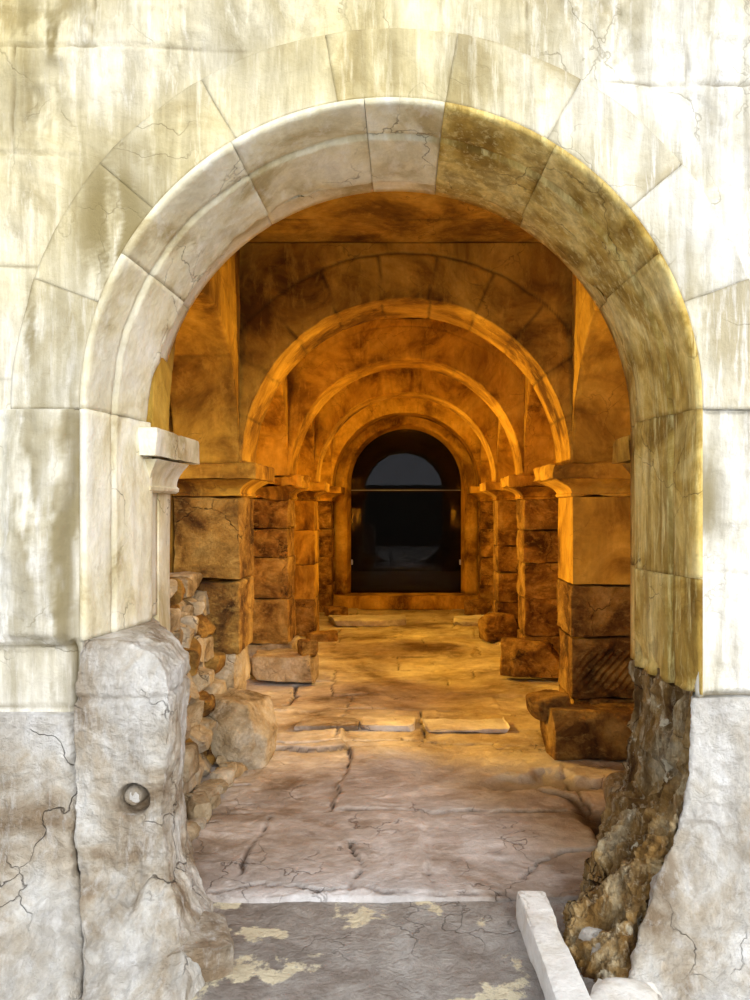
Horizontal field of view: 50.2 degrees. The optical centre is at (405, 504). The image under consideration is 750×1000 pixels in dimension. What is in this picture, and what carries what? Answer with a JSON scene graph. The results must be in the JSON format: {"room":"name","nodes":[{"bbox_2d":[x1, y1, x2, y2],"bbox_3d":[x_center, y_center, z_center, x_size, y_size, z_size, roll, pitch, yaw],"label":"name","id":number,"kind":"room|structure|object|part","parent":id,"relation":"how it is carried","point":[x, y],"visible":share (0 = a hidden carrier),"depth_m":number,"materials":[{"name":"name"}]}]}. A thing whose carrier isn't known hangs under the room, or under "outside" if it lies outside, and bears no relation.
{"room":"stone archway entrance","nodes":[
{"label":"stone archway entrance","id":0,"kind":"room"},
{"bbox_2d":[169,405,174,572],"bbox_3d":[-1.771,-0.086,8.662,0.181,3.652,9.825,0,0,0],"label":"wall","id":1,"kind":"structure","parent":0,"point":[172,534],"depth_m":5.77,"materials":[{"name":"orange stone"}]},
{"bbox_2d":[79,901,594,999],"bbox_3d":[-0.005,1.811,-1.675,6.990,0.128,10.650,0,0,0],"label":"floor","id":2,"kind":"structure","parent":0,"point":[308,950],"depth_m":3.15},
{"bbox_2d":[0,711,83,999],"bbox_3d":[-1.891,1.315,3.367,1.490,0.956,1.238,0,0,0],"label":"wall foot","id":3,"kind":"object","parent":2,"relation":"on","point":[41,935],"visible":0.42,"depth_m":3.11,"materials":[{"name":"white stone"}]},
{"bbox_2d":[73,616,213,999],"bbox_3d":[-1.030,1.169,3.423,0.582,1.255,1.381,0,0,0],"label":"pillar base","id":4,"kind":"object","parent":2,"relation":"on","point":[143,896],"visible":0.99,"depth_m":3.12,"materials":[{"name":"white stone"}]},
{"bbox_2d":[167,911,233,981],"bbox_3d":[-0.809,1.713,3.077,0.266,0.202,0.299,0,0,-21],"label":"boulder","id":5,"kind":"object","parent":2,"relation":"on","point":[210,945],"visible":0.56,"depth_m":2.99,"materials":[{"name":"stone"}]},
{"bbox_2d":[516,891,591,999],"bbox_3d":[0.553,1.705,2.742,0.139,0.136,1.354,0,0,-2],"label":"kerb","id":6,"kind":"object","parent":2,"relation":"on","point":[559,977],"visible":1,"depth_m":2.98,"materials":[{"name":"white stone"}]},
{"bbox_2d":[578,927,601,955],"bbox_3d":[0.735,1.707,3.077,0.107,0.121,0.164,0,0,-22],"label":"boulder","id":7,"kind":"object","parent":2,"relation":"on","point":[586,933],"visible":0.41,"depth_m":3.09,"materials":[{"name":"white stone"}]},
{"bbox_2d":[590,977,662,999],"bbox_3d":[0.718,1.709,2.662,0.234,0.125,0.414,0,0,27],"label":"stone","id":8,"kind":"object","parent":2,"relation":"on","point":[611,988],"visible":0.99,"depth_m":2.73,"materials":[{"name":"white stone"}]},
{"bbox_2d":[562,660,749,999],"bbox_3d":[1.607,1.286,3.352,2.065,1.113,1.342,0,0,0],"label":"masonry","id":9,"kind":"object","parent":2,"relation":"on","point":[666,881],"visible":0.95,"depth_m":3.17,"materials":[{"name":"stone"}]},
{"bbox_2d":[0,0,749,711],"bbox_3d":[0.000,-0.554,3.277,6.600,4.788,0.273,0,0,0],"label":"wall","id":10,"kind":"structure","parent":0,"point":[77,76],"depth_m":3.25,"materials":[{"name":"stone"}]},
{"bbox_2d":[80,409,199,640],"bbox_3d":[-1.369,0.080,3.825,0.462,0.938,1.183,0,0,0],"label":"pillar","id":11,"kind":"structure","parent":10,"relation":"attached to","point":[125,462],"depth_m":3.49,"materials":[{"name":"stone"}]},
{"bbox_3d":[-1.230,-0.137,4.000,0.143,0.157,0.553,0,0,0],"label":"moulding","id":12,"kind":"part","parent":11,"relation":"part of","materials":[{"name":"stone"}]},
{"bbox_2d":[11,28,749,426],"bbox_3d":[-0.059,-1.162,3.630,3.092,1.546,0.801,0,0,0],"label":"entrance arch","id":13,"kind":"object","parent":10,"relation":"attached to","point":[273,134],"visible":0.99,"depth_m":3.25,"materials":[{"name":"stone"}]},
{"bbox_2d":[612,409,702,694],"bbox_3d":[1.282,0.190,3.816,0.396,1.158,1.163,0,0,0],"label":"pillar","id":14,"kind":"structure","parent":10,"relation":"attached to","point":[663,456],"depth_m":3.47,"materials":[{"name":"stone"}]},
{"bbox_3d":[1.224,-0.138,4.190,0.152,0.158,0.132,0,0,0],"label":"moulding","id":15,"kind":"part","parent":14,"relation":"part of","materials":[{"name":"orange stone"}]},
{"bbox_2d":[247,182,540,318],"bbox_3d":[0.000,-2.004,8.715,3.600,0.228,9.930,0,0,0],"label":"ceiling","id":16,"kind":"structure","parent":0,"point":[388,216],"depth_m":5.41,"materials":[{"name":"orange stone"}]},
{"bbox_2d":[314,368,497,482],"bbox_3d":[-0.001,-1.098,10.784,2.418,1.596,0.567,0,0,0],"label":"arch","id":17,"kind":"object","parent":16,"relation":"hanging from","point":[438,388],"visible":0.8,"depth_m":10.51,"materials":[{"name":"orange stone"}]},
{"bbox_2d":[351,592,460,592],"bbox_3d":[0.000,1.610,16.100,4.004,0.205,4.404,0,0,0],"label":"floor","id":18,"kind":"structure","parent":0,"point":[351,592],"depth_m":13.90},
{"bbox_2d":[187,608,626,902],"bbox_3d":[-0.004,1.837,8.863,3.791,0.263,10.635,0,0,0],"label":"floor","id":19,"kind":"structure","parent":0,"point":[360,815],"depth_m":4.83,"materials":[{"name":"beige stone"}]},
{"bbox_2d":[153,493,169,630],"bbox_3d":[-1.440,0.720,4.119,0.407,2.046,0.207,0,0,0],"label":"pillar","id":20,"kind":"structure","parent":19,"relation":"on","point":[163,499],"depth_m":4.10,"materials":[{"name":"stone"}]},
{"bbox_2d":[183,775,196,795],"bbox_3d":[-1.452,1.646,4.658,0.428,0.225,0.261,0,0,9],"label":"rubble stone","id":21,"kind":"object","parent":19,"relation":"on","point":[188,786],"visible":0.07,"depth_m":4.63,"materials":[{"name":"stone"}]},
{"bbox_2d":[183,742,198,781],"bbox_3d":[-1.416,1.487,4.646,0.391,0.208,0.221,0,0,8],"label":"rubble stone","id":22,"kind":"object","parent":21,"relation":"on","point":[191,762],"visible":0.2,"depth_m":4.61,"materials":[{"name":"beige stone"}]},
{"bbox_2d":[187,821,200,841],"bbox_3d":[-1.141,1.704,4.145,0.111,0.086,0.189,0,0,22],"label":"loose stone","id":23,"kind":"object","parent":19,"relation":"on","point":[193,828],"visible":0.41,"depth_m":4.15,"materials":[{"name":"stone"}]},
{"bbox_2d":[187,817,206,828],"bbox_3d":[-1.139,1.712,4.276,0.147,0.068,0.114,0,0,-17],"label":"loose stone","id":24,"kind":"object","parent":19,"relation":"on","point":[201,821],"visible":0.42,"depth_m":4.26,"materials":[{"name":"stone"}]},
{"bbox_2d":[190,759,204,792],"bbox_3d":[-1.439,1.655,4.887,0.410,0.197,0.272,0,0,2],"label":"rubble stone","id":25,"kind":"object","parent":19,"relation":"on","point":[199,774],"visible":0.19,"depth_m":4.83,"materials":[{"name":"stone"}]},
{"bbox_3d":[-1.463,1.503,4.883,0.384,0.188,0.284,4,5,-7],"label":"rubble stone","id":26,"kind":"object","parent":25,"relation":"on","visible":0},
{"bbox_2d":[185,717,190,740],"bbox_3d":[-1.514,1.321,4.809,0.437,0.214,0.276,0,0,6],"label":"rubble stone","id":27,"kind":"object","parent":26,"relation":"on","point":[188,730],"visible":0.05,"depth_m":4.78,"materials":[{"name":"stone"}]},
{"bbox_3d":[-1.517,1.172,4.799,0.424,0.193,0.226,2,1,5],"label":"rubble stone","id":28,"kind":"object","parent":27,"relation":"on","visible":0},
{"bbox_3d":[-1.558,0.987,4.691,0.398,0.230,0.264,-6,-8,6],"label":"rubble stone","id":29,"kind":"object","parent":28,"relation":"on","visible":0},
{"bbox_3d":[-1.600,0.840,4.637,0.425,0.194,0.343,-3,-3,9],"label":"rubble stone","id":30,"kind":"object","parent":29,"relation":"on","visible":0},
{"bbox_2d":[170,608,180,631],"bbox_3d":[-1.605,0.692,4.848,0.428,0.213,0.211,0,0,3],"label":"rubble stone","id":31,"kind":"object","parent":30,"relation":"on","point":[175,614],"visible":0.16,"depth_m":4.88,"materials":[{"name":"stone"}]},
{"bbox_2d":[185,790,209,805],"bbox_3d":[-1.178,1.683,4.495,0.139,0.127,0.112,0,0,-34],"label":"loose stone","id":32,"kind":"object","parent":19,"relation":"on","point":[187,796],"visible":0.26,"depth_m":4.49,"materials":[{"name":"stone"}]},
{"bbox_2d":[186,794,211,822],"bbox_3d":[-1.138,1.677,4.381,0.121,0.139,0.156,0,0,-29],"label":"loose stone","id":33,"kind":"object","parent":19,"relation":"on","point":[199,805],"visible":0.82,"depth_m":4.33,"materials":[{"name":"beige stone"}]},
{"bbox_2d":[199,752,211,776],"bbox_3d":[-1.467,1.658,5.152,0.412,0.209,0.264,0,0,-4],"label":"rubble stone","id":34,"kind":"object","parent":19,"relation":"on","point":[208,764],"visible":0.16,"depth_m":5.16,"materials":[{"name":"stone"}]},
{"bbox_2d":[189,723,212,753],"bbox_3d":[-1.465,1.485,5.108,0.417,0.210,0.211,0,0,6],"label":"rubble stone","id":35,"kind":"object","parent":34,"relation":"on","point":[200,734],"visible":0.34,"depth_m":5.08,"materials":[{"name":"beige stone"}]},
{"bbox_2d":[187,700,203,727],"bbox_3d":[-1.495,1.323,5.048,0.395,0.200,0.230,0,0,13],"label":"rubble stone","id":36,"kind":"object","parent":35,"relation":"on","point":[195,710],"visible":0.14,"depth_m":5.06,"materials":[{"name":"beige stone"}]},
{"bbox_2d":[188,672,199,703],"bbox_3d":[-1.503,1.166,5.036,0.403,0.218,0.322,0,0,-11],"label":"rubble stone","id":37,"kind":"object","parent":36,"relation":"on","point":[194,694],"visible":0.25,"depth_m":5.01,"materials":[{"name":"stone"}]},
{"bbox_2d":[183,637,201,675],"bbox_3d":[-1.530,0.994,5.214,0.384,0.240,0.346,0,0,-13],"label":"rubble stone","id":38,"kind":"object","parent":37,"relation":"on","point":[195,650],"visible":0.12,"depth_m":5.17,"materials":[{"name":"brown stone"}]},
{"bbox_2d":[180,622,193,647],"bbox_3d":[-1.592,0.837,5.181,0.438,0.240,0.248,0,0,-2],"label":"rubble stone","id":39,"kind":"object","parent":38,"relation":"on","point":[188,632],"visible":0.17,"depth_m":5.12,"materials":[{"name":"stone"}]},
{"bbox_2d":[170,604,179,608],"bbox_3d":[-1.643,0.696,5.091,0.372,0.157,0.251,0,0,2],"label":"rubble stone","id":40,"kind":"object","parent":39,"relation":"on","point":[175,606],"visible":0.06,"depth_m":5.10,"materials":[{"name":"stone"}]},
{"bbox_2d":[170,579,177,597],"bbox_3d":[-1.630,0.557,4.979,0.403,0.202,0.221,0,0,-11],"label":"rubble stone","id":41,"kind":"object","parent":40,"relation":"on","point":[173,583],"visible":0.08,"depth_m":4.98,"materials":[{"name":"stone"}]},
{"bbox_2d":[170,578,185,603],"bbox_3d":[-1.655,0.550,5.189,0.431,0.179,0.211,0,0,2],"label":"rubble stone","id":42,"kind":"object","parent":40,"relation":"on","point":[178,596],"visible":0.2,"depth_m":5.13,"materials":[{"name":"stone"}]},
{"bbox_3d":[-1.554,1.011,4.943,0.391,0.197,0.222,2,-6,-3],"label":"rubble stone","id":43,"kind":"object","parent":37,"relation":"on","visible":0},
{"bbox_2d":[172,627,183,644],"bbox_3d":[-1.591,0.853,4.935,0.423,0.212,0.297,0,0,-12],"label":"rubble stone","id":44,"kind":"object","parent":43,"relation":"on","point":[179,634],"visible":0.13,"depth_m":4.89,"materials":[{"name":"stone"}]},
{"bbox_2d":[192,787,220,809],"bbox_3d":[-1.154,1.688,4.610,0.147,0.106,0.141,0,0,15],"label":"loose stone","id":45,"kind":"object","parent":19,"relation":"on","point":[213,794],"visible":0.52,"depth_m":4.59,"materials":[{"name":"stone"}]},
{"bbox_2d":[195,783,222,794],"bbox_3d":[-1.169,1.700,4.732,0.132,0.085,0.137,0,0,28],"label":"loose stone","id":46,"kind":"object","parent":19,"relation":"on","point":[218,787],"visible":0.34,"depth_m":4.73,"materials":[{"name":"stone"}]},
{"bbox_2d":[203,745,215,765],"bbox_3d":[-1.440,1.657,5.420,0.410,0.198,0.329,0,0,2],"label":"rubble stone","id":47,"kind":"object","parent":19,"relation":"on","point":[208,753],"visible":0.05,"depth_m":5.33,"materials":[{"name":"stone"}]},
{"bbox_2d":[200,716,217,736],"bbox_3d":[-1.462,1.496,5.341,0.427,0.199,0.288,0,0,-7],"label":"rubble stone","id":48,"kind":"object","parent":47,"relation":"on","point":[209,722],"visible":0.07,"depth_m":5.28,"materials":[{"name":"stone"}]},
{"bbox_2d":[199,690,215,717],"bbox_3d":[-1.495,1.333,5.323,0.427,0.204,0.318,0,0,5],"label":"rubble stone","id":49,"kind":"object","parent":48,"relation":"on","point":[209,699],"visible":0.19,"depth_m":5.31,"materials":[{"name":"stone"}]},
{"bbox_2d":[192,666,214,692],"bbox_3d":[-1.509,1.171,5.329,0.438,0.204,0.325,0,0,-2],"label":"rubble stone","id":50,"kind":"object","parent":49,"relation":"on","point":[204,677],"visible":0.27,"depth_m":5.27,"materials":[{"name":"beige stone"}]},
{"bbox_2d":[194,635,205,664],"bbox_3d":[-1.567,0.996,5.463,0.381,0.240,0.238,0,0,6],"label":"rubble stone","id":51,"kind":"object","parent":50,"relation":"on","point":[202,641],"visible":0.21,"depth_m":5.46,"materials":[{"name":"stone"}]},
{"bbox_2d":[180,615,198,636],"bbox_3d":[-1.572,0.834,5.369,0.371,0.226,0.192,0,0,-1],"label":"rubble stone","id":52,"kind":"object","parent":51,"relation":"on","point":[192,621],"visible":0.15,"depth_m":5.30,"materials":[{"name":"stone"}]},
{"bbox_2d":[178,599,193,617],"bbox_3d":[-1.627,0.685,5.304,0.417,0.192,0.194,0,0,-1],"label":"rubble stone","id":53,"kind":"object","parent":52,"relation":"on","point":[187,609],"visible":0.21,"depth_m":5.32,"materials":[{"name":"stone"}]},
{"bbox_2d":[200,779,228,793],"bbox_3d":[-1.158,1.702,4.835,0.128,0.074,0.171,0,0,-35],"label":"loose stone","id":54,"kind":"object","parent":19,"relation":"on","point":[222,782],"visible":0.48,"depth_m":4.82,"materials":[{"name":"stone"}]},
{"bbox_2d":[216,755,226,765],"bbox_3d":[-1.196,1.699,5.299,0.117,0.086,0.098,0,0,-9],"label":"loose stone","id":55,"kind":"object","parent":19,"relation":"on","point":[220,759],"visible":0.42,"depth_m":5.27,"materials":[{"name":"stone"}]},
{"bbox_2d":[209,767,234,787],"bbox_3d":[-1.135,1.689,4.950,0.140,0.110,0.141,0,0,29],"label":"loose stone","id":56,"kind":"object","parent":19,"relation":"on","point":[226,773],"visible":0.69,"depth_m":4.91,"materials":[{"name":"beige stone"}]},
{"bbox_2d":[173,463,274,688],"bbox_3d":[-1.376,0.728,6.045,0.638,2.056,0.836,0,0,0],"label":"stone pier","id":57,"kind":"object","parent":19,"relation":"on","point":[214,528],"visible":0.56,"depth_m":5.77,"materials":[{"name":"orange stone"}]},
{"bbox_2d":[146,249,239,463],"bbox_3d":[-1.438,-1.097,4.909,0.486,1.595,2.268,0,0,0],"label":"wall","id":58,"kind":"structure","parent":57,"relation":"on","point":[199,379],"depth_m":5.56,"materials":[{"name":"orange stone"}]},
{"bbox_3d":[-1.381,-0.124,6.045,0.599,0.130,0.786,0,0,0],"label":"moulding","id":59,"kind":"part","parent":57,"relation":"part of","materials":[{"name":"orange stone"}]},
{"bbox_2d":[256,375,288,475],"bbox_3d":[-1.437,-1.098,7.230,0.486,1.595,2.368,0,0,0],"label":"arch","id":60,"kind":"object","parent":57,"relation":"on","point":[272,448],"visible":0.11,"depth_m":8.07,"materials":[{"name":"orange stone"}]},
{"bbox_2d":[239,242,572,464],"bbox_3d":[0.000,-1.098,6.043,2.414,1.596,0.566,0,0,0],"label":"arch","id":61,"kind":"object","parent":57,"relation":"on","point":[295,297],"visible":0.99,"depth_m":5.77,"materials":[{"name":"orange stone"}]},
{"bbox_2d":[219,762,236,770],"bbox_3d":[-1.133,1.682,5.075,0.074,0.120,0.120,0,0,23],"label":"loose stone","id":62,"kind":"object","parent":19,"relation":"on","point":[225,764],"visible":0.44,"depth_m":5.05,"materials":[{"name":"stone"}]},
{"bbox_2d":[215,762,247,777],"bbox_3d":[-1.125,1.711,5.182,0.158,0.071,0.196,0,0,18],"label":"loose stone","id":63,"kind":"object","parent":19,"relation":"on","point":[241,767],"visible":0.39,"depth_m":5.14,"materials":[{"name":"stone"}]},
{"bbox_2d":[208,688,277,769],"bbox_3d":[-1.146,1.549,5.509,0.530,0.485,0.500,0,0,18],"label":"block","id":64,"kind":"object","parent":19,"relation":"on","point":[246,732],"visible":0.7,"depth_m":5.34,"materials":[{"name":"stone"}]},
{"bbox_2d":[245,474,310,674],"bbox_3d":[-1.369,0.716,8.419,0.686,2.076,0.885,0,0,0],"label":"stone pier","id":65,"kind":"object","parent":19,"relation":"on","point":[274,516],"visible":0.7,"depth_m":8.14,"materials":[{"name":"orange stone"}]},
{"bbox_3d":[-1.390,-0.129,8.416,0.625,0.192,0.799,0,0,0],"label":"moulding","id":66,"kind":"part","parent":65,"relation":"part of","materials":[{"name":"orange stone"}]},
{"bbox_2d":[275,418,315,482],"bbox_3d":[-1.437,-1.097,9.600,0.486,1.593,2.368,0,0,0],"label":"arch","id":67,"kind":"object","parent":65,"relation":"on","point":[306,461],"visible":0.07,"depth_m":10.46,"materials":[{"name":"orange stone"}]},
{"bbox_2d":[288,319,523,475],"bbox_3d":[-0.001,-1.098,8.414,2.417,1.596,0.560,0,0,0],"label":"arch","id":68,"kind":"object","parent":65,"relation":"on","point":[354,353],"visible":0.91,"depth_m":8.14,"materials":[{"name":"orange stone"}]},
{"bbox_2d":[252,639,318,682],"bbox_3d":[-1.174,1.534,7.901,0.647,0.439,0.441,0,0,-2],"label":"block","id":69,"kind":"object","parent":19,"relation":"on","point":[273,665],"depth_m":7.70,"materials":[{"name":"stone"}]},
{"bbox_3d":[-0.966,1.407,7.841,0.183,0.186,0.157,0,0,-30],"label":"foot stone","id":70,"kind":"part","parent":69,"relation":"part of","materials":[{"name":"stone"}]},
{"bbox_2d":[292,482,329,636],"bbox_3d":[-1.367,0.722,10.787,0.662,2.057,0.858,0,0,0],"label":"stone pier","id":71,"kind":"object","parent":19,"relation":"on","point":[306,532],"visible":0.56,"depth_m":10.51,"materials":[{"name":"orange stone"}]},
{"bbox_3d":[-1.385,-0.129,10.785,0.622,0.162,0.792,0,0,0],"label":"moulding","id":72,"kind":"part","parent":71,"relation":"part of","materials":[{"name":"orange stone"}]},
{"bbox_2d":[306,630,337,641],"bbox_3d":[-1.077,1.681,10.251,0.411,0.134,0.307,0,0,-5],"label":"block","id":73,"kind":"object","parent":19,"relation":"on","point":[324,635],"depth_m":10.12,"materials":[{"name":"brown stone"}]},
{"bbox_2d":[294,717,359,730],"bbox_3d":[-0.617,1.719,6.282,0.503,0.058,0.267,0,0,-1],"label":"slab","id":74,"kind":"object","parent":19,"relation":"on","point":[321,723],"visible":0.95,"depth_m":6.20,"materials":[{"name":"beige stone"}]},
{"bbox_2d":[317,486,344,612],"bbox_3d":[-1.363,0.730,13.155,0.673,2.060,0.896,0,0,0],"label":"stone pier","id":75,"kind":"object","parent":19,"relation":"on","point":[326,566],"visible":0.43,"depth_m":12.88,"materials":[{"name":"orange stone"}]},
{"bbox_2d":[320,441,331,485],"bbox_3d":[-1.437,-1.097,11.969,0.482,1.594,2.367,0,0,0],"label":"arch","id":76,"kind":"object","parent":75,"relation":"on","point":[325,477],"visible":0.12,"depth_m":12.85,"materials":[{"name":"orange stone"}]},
{"bbox_3d":[-1.371,-0.123,13.155,0.624,0.129,0.832,0,0,0],"label":"moulding","id":77,"kind":"part","parent":75,"relation":"part of","materials":[{"name":"orange stone"}]},
{"bbox_2d":[331,398,480,486],"bbox_3d":[-0.001,-1.099,13.154,2.417,1.597,0.564,0,0,0],"label":"arch","id":78,"kind":"object","parent":75,"relation":"on","point":[434,412],"visible":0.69,"depth_m":12.88,"materials":[{"name":"orange stone"}]},
{"bbox_2d":[324,605,347,615],"bbox_3d":[-1.100,1.671,12.600,0.306,0.153,0.313,0,0,-25],"label":"block","id":79,"kind":"object","parent":19,"relation":"on","point":[329,610],"depth_m":12.49,"materials":[{"name":"stone"}]},
{"bbox_2d":[328,614,405,626],"bbox_3d":[-0.578,1.681,11.747,1.157,0.131,0.632,0,0,-1],"label":"slab","id":80,"kind":"object","parent":19,"relation":"on","point":[385,620],"visible":1,"depth_m":11.53,"materials":[{"name":"beige stone"}]},
{"bbox_2d":[360,716,414,730],"bbox_3d":[-0.141,1.715,6.270,0.427,0.061,0.278,0,0,2],"label":"slab","id":81,"kind":"object","parent":19,"relation":"on","point":[371,723],"visible":1,"depth_m":6.19,"materials":[{"name":"beige stone"}]},
{"bbox_2d":[334,417,477,609],"bbox_3d":[-0.001,0.081,13.530,2.504,3.316,0.529,0,0,0],"label":"door surround","id":82,"kind":"object","parent":19,"relation":"on","point":[343,596],"visible":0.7,"depth_m":13.47,"materials":[{"name":"orange stone"}]},
{"bbox_2d":[351,429,460,591],"bbox_3d":[0.000,0.095,13.786,1.930,2.820,0.052,0,0,0],"label":"door","id":83,"kind":"structure","parent":82,"relation":"attached to","point":[406,483],"depth_m":13.80,"materials":[{"name":"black glass"}]},
{"bbox_3d":[-0.001,1.622,13.530,2.504,0.233,0.527,0,0,0],"label":"sill","id":84,"kind":"part","parent":82,"relation":"part of","materials":[{"name":"orange stone"}]},
{"bbox_2d":[422,717,509,732],"bbox_3d":[0.459,1.717,6.241,0.664,0.056,0.309,0,0,-1],"label":"slab","id":85,"kind":"object","parent":19,"relation":"on","point":[496,725],"visible":1,"depth_m":6.18,"materials":[{"name":"beige stone"}]},
{"bbox_2d":[454,615,483,625],"bbox_3d":[0.979,1.704,11.751,0.560,0.099,0.706,0,0,3],"label":"slab","id":86,"kind":"object","parent":19,"relation":"on","point":[472,620],"visible":0.63,"depth_m":11.52,"materials":[{"name":"stone"}]},
{"bbox_2d":[464,599,488,614],"bbox_3d":[1.123,1.622,12.658,0.344,0.254,0.312,0,0,-40],"label":"boulder","id":87,"kind":"object","parent":19,"relation":"on","point":[474,606],"visible":0.94,"depth_m":12.55,"materials":[{"name":"orange stone"}]},
{"bbox_2d":[467,486,493,611],"bbox_3d":[1.361,0.731,13.154,0.668,2.062,0.897,0,0,0],"label":"stone pier","id":88,"kind":"object","parent":19,"relation":"on","point":[485,522],"visible":0.44,"depth_m":12.88,"materials":[{"name":"orange stone"}]},
{"bbox_3d":[1.371,-0.123,13.155,0.624,0.129,0.832,0,0,0],"label":"moulding","id":89,"kind":"part","parent":88,"relation":"part of","materials":[{"name":"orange stone"}]},
{"bbox_2d":[480,443,491,482],"bbox_3d":[1.437,-1.097,11.970,0.486,1.593,2.368,0,0,0],"label":"arch","id":90,"kind":"object","parent":88,"relation":"on","point":[485,470],"visible":0.12,"depth_m":12.84,"materials":[{"name":"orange stone"}]},
{"bbox_2d":[478,612,516,641],"bbox_3d":[1.172,1.568,10.299,0.449,0.360,0.366,0,0,-15],"label":"boulder","id":91,"kind":"object","parent":19,"relation":"on","point":[492,626],"visible":0.97,"depth_m":10.16,"materials":[{"name":"orange stone"}]},
{"bbox_2d":[479,482,519,628],"bbox_3d":[1.359,0.726,10.785,0.664,2.054,0.896,0,0,0],"label":"stone pier","id":92,"kind":"object","parent":19,"relation":"on","point":[505,575],"visible":0.55,"depth_m":10.51,"materials":[{"name":"orange stone"}]},
{"bbox_3d":[1.370,-0.122,10.785,0.624,0.128,0.833,0,0,0],"label":"moulding","id":93,"kind":"part","parent":92,"relation":"part of","materials":[{"name":"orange stone"}]},
{"bbox_2d":[500,637,558,677],"bbox_3d":[1.244,1.514,7.965,0.620,0.362,0.362,0,0,6],"label":"foot stone","id":94,"kind":"object","parent":19,"relation":"on","point":[520,657],"visible":0.95,"depth_m":7.81,"materials":[{"name":"brown stone"}]},
{"bbox_2d":[500,474,560,653],"bbox_3d":[1.358,0.723,8.412,0.674,2.055,0.906,0,0,0],"label":"stone pier","id":95,"kind":"object","parent":19,"relation":"on","point":[536,503],"visible":0.56,"depth_m":8.14,"materials":[{"name":"orange stone"}]},
{"bbox_2d":[497,419,514,481],"bbox_3d":[1.437,-1.097,9.600,0.487,1.594,2.364,0,0,0],"label":"arch","id":96,"kind":"object","parent":95,"relation":"on","point":[505,461],"visible":0.09,"depth_m":10.46,"materials":[{"name":"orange stone"}]},
{"bbox_3d":[1.371,-0.120,8.416,0.626,0.133,0.836,0,0,0],"label":"moulding","id":97,"kind":"part","parent":95,"relation":"part of","materials":[{"name":"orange stone"}]},
{"bbox_2d":[533,462,634,704],"bbox_3d":[1.360,0.726,6.046,0.689,2.059,0.915,0,0,0],"label":"stone pier","id":98,"kind":"object","parent":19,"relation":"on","point":[593,585],"visible":0.87,"depth_m":5.77,"materials":[{"name":"orange stone"}]},
{"bbox_2d":[524,375,555,475],"bbox_3d":[1.438,-1.097,7.229,0.486,1.594,2.367,0,0,0],"label":"arch","id":99,"kind":"object","parent":98,"relation":"on","point":[539,448],"visible":0.08,"depth_m":8.08,"materials":[{"name":"orange stone"}]},
{"bbox_3d":[1.371,-0.127,6.046,0.628,0.139,0.835,0,0,0],"label":"moulding","id":100,"kind":"part","parent":98,"relation":"part of","materials":[{"name":"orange stone"}]},
{"bbox_2d":[572,273,630,463],"bbox_3d":[1.437,-1.096,4.912,0.485,1.593,2.266,0,0,0],"label":"arch","id":101,"kind":"object","parent":98,"relation":"on","point":[600,400],"visible":0.16,"depth_m":5.66,"materials":[{"name":"orange stone"}]},
{"bbox_2d":[540,702,633,760],"bbox_3d":[1.332,1.576,5.580,0.731,0.356,0.363,0,0,-4],"label":"block","id":102,"kind":"object","parent":19,"relation":"on","point":[600,731],"visible":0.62,"depth_m":5.41,"materials":[{"name":"orange stone"}]},
{"bbox_2d":[526,689,570,720],"bbox_3d":[0.996,1.415,5.654,0.270,0.180,0.255,0,0,-22],"label":"stone block","id":103,"kind":"object","parent":102,"relation":"on","point":[538,703],"visible":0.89,"depth_m":5.57,"materials":[{"name":"brown stone"}]},
{"bbox_2d":[603,770,624,804],"bbox_3d":[1.135,1.553,4.035,0.243,0.381,0.242,0,0,-14],"label":"boulder","id":104,"kind":"object","parent":19,"relation":"on","point":[611,783],"visible":0.12,"depth_m":4.04,"materials":[{"name":"stone"}]},
{"bbox_3d":[-1.489,1.478,5.605,0.418,0.220,0.306,4,-4,11],"label":"rubble stone","id":105,"kind":"object","parent":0,"visible":0},
{"bbox_2d":[204,677,226,694],"bbox_3d":[-1.484,1.328,5.618,0.427,0.208,0.307,2,0,-7],"label":"rubble stone","id":106,"kind":"object","parent":105,"relation":"on","point":[218,686],"visible":0.16,"depth_m":5.58,"materials":[{"name":"stone"}]},
{"bbox_2d":[205,652,225,673],"bbox_3d":[-1.513,1.151,5.774,0.437,0.228,0.274,0,0,8],"label":"rubble stone","id":107,"kind":"object","parent":106,"relation":"on","point":[217,662],"visible":0.18,"depth_m":5.67,"materials":[{"name":"stone"}]},
{"bbox_2d":[204,635,213,661],"bbox_3d":[-1.576,0.996,5.705,0.432,0.210,0.305,0,0,7],"label":"rubble stone","id":108,"kind":"object","parent":107,"relation":"on","point":[209,652],"visible":0.2,"depth_m":5.61,"materials":[{"name":"stone"}]},
{"bbox_2d":[195,614,215,637],"bbox_3d":[-1.577,0.836,5.609,0.428,0.243,0.347,0,0,6],"label":"rubble stone","id":109,"kind":"object","parent":108,"relation":"on","point":[206,627],"visible":0.23,"depth_m":5.58,"materials":[{"name":"brown stone"}]},
{"bbox_2d":[185,597,204,615],"bbox_3d":[-1.581,0.708,5.527,0.396,0.154,0.288,0,0,-3],"label":"rubble stone","id":110,"kind":"object","parent":109,"relation":"on","point":[199,607],"visible":0.28,"depth_m":5.48,"materials":[{"name":"stone"}]},
{"bbox_2d":[170,576,193,598],"bbox_3d":[-1.643,0.565,5.393,0.415,0.181,0.229,0,0,7],"label":"rubble stone","id":111,"kind":"object","parent":110,"relation":"on","point":[188,583],"visible":0.29,"depth_m":5.32,"materials":[{"name":"stone"}]},
{"bbox_2d":[191,590,209,615],"bbox_3d":[-1.604,0.693,5.784,0.394,0.188,0.276,0,0,8],"label":"rubble stone","id":112,"kind":"object","parent":109,"relation":"on","point":[200,596],"visible":0.26,"depth_m":5.71,"materials":[{"name":"stone"}]},
{"bbox_2d":[170,571,202,591],"bbox_3d":[-1.665,0.559,5.623,0.429,0.179,0.292,0,0,2],"label":"rubble stone","id":113,"kind":"object","parent":112,"relation":"on","point":[196,577],"visible":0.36,"depth_m":5.57,"materials":[{"name":"stone"}]}
]}

